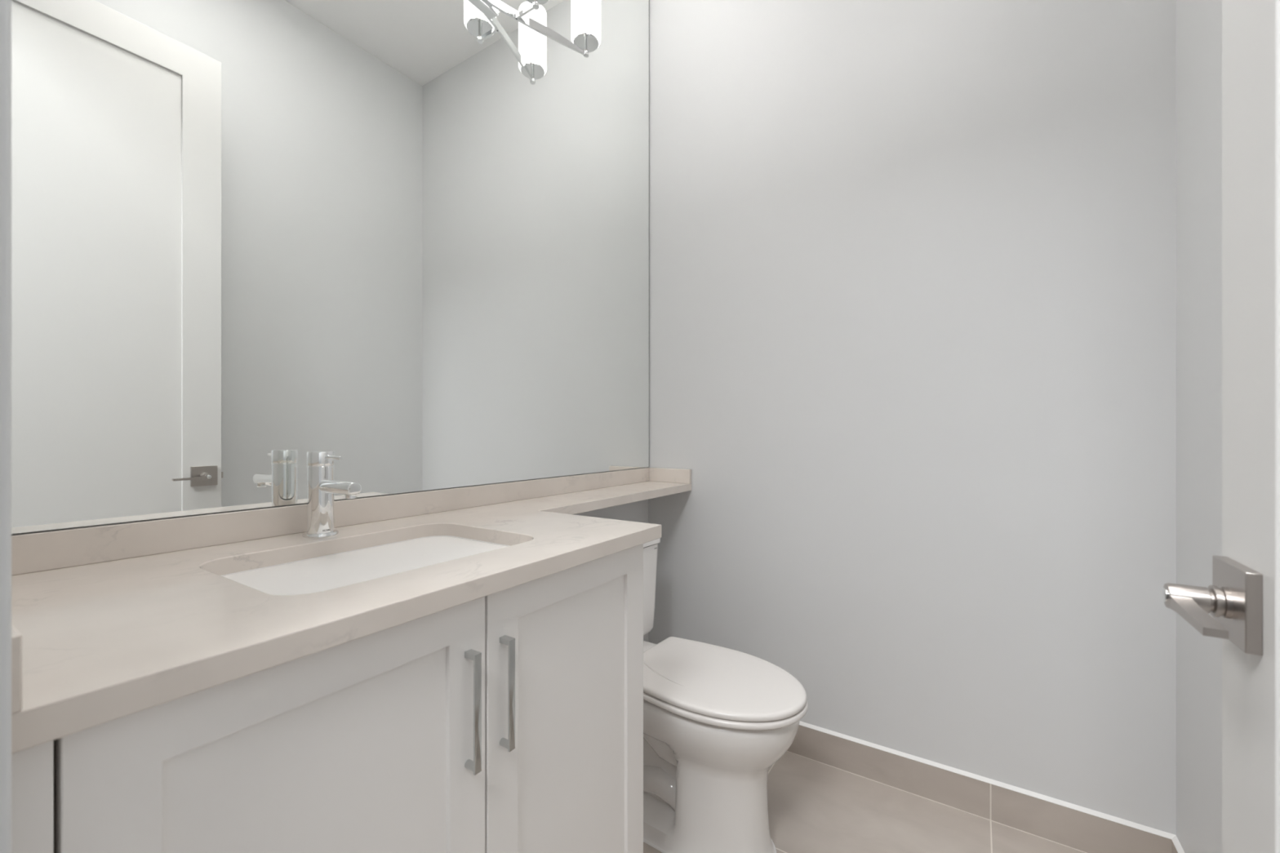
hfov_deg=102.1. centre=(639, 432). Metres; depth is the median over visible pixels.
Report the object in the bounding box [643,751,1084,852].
floor
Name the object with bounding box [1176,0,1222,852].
wall
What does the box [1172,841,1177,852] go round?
baseboard
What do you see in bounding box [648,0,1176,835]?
wall
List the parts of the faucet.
handle, plate, lever, spout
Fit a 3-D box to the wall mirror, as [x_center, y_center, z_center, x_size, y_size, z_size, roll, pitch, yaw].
[-0.420,-0.868,1.325,0.006,2.006,1.659,0,0,33]
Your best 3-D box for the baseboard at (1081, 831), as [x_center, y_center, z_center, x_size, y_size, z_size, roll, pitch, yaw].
[0.643,1.009,1.621,1.462,0.100,0.009,0,0,33]
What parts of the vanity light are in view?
lamp shade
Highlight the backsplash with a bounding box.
[11,467,648,575]
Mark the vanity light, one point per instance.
(585, 14)
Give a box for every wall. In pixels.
[11,466,648,641]
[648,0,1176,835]
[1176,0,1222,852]
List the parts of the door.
lever, handle, frame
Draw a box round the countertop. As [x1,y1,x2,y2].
[11,467,691,754]
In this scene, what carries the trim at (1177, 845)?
attached to the wall at (1198, 22)
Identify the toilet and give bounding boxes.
[643,537,808,852]
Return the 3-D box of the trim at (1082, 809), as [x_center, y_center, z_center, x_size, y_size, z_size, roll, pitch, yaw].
[0.646,0.955,1.618,1.471,0.008,0.010,0,0,33]
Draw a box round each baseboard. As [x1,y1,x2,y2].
[786,724,1172,852]
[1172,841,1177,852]
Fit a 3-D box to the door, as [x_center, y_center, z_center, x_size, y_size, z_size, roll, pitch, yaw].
[0.390,-0.162,0.226,0.090,2.427,0.729,0,0,32]
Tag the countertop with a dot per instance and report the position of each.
(109, 623)
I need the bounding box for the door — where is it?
[1161,0,1279,852]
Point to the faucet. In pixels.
(322, 486)
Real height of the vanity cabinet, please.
0.842 m
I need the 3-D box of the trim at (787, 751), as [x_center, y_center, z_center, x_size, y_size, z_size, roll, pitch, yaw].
[0.644,1.059,1.614,1.453,0.001,0.002,0,0,33]
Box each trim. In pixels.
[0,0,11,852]
[786,751,1086,852]
[799,720,1175,839]
[1171,835,1184,852]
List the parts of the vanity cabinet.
cabinet door, panel, post, post, handle, post, post, handle, cabinet door, panel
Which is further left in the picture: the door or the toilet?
the toilet
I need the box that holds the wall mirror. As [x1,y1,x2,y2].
[11,0,648,534]
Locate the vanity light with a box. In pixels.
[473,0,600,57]
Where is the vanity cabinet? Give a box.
[11,536,643,852]
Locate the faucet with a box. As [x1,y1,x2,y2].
[302,450,361,539]
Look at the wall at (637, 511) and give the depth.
1.86 m
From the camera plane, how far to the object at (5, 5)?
0.30 m

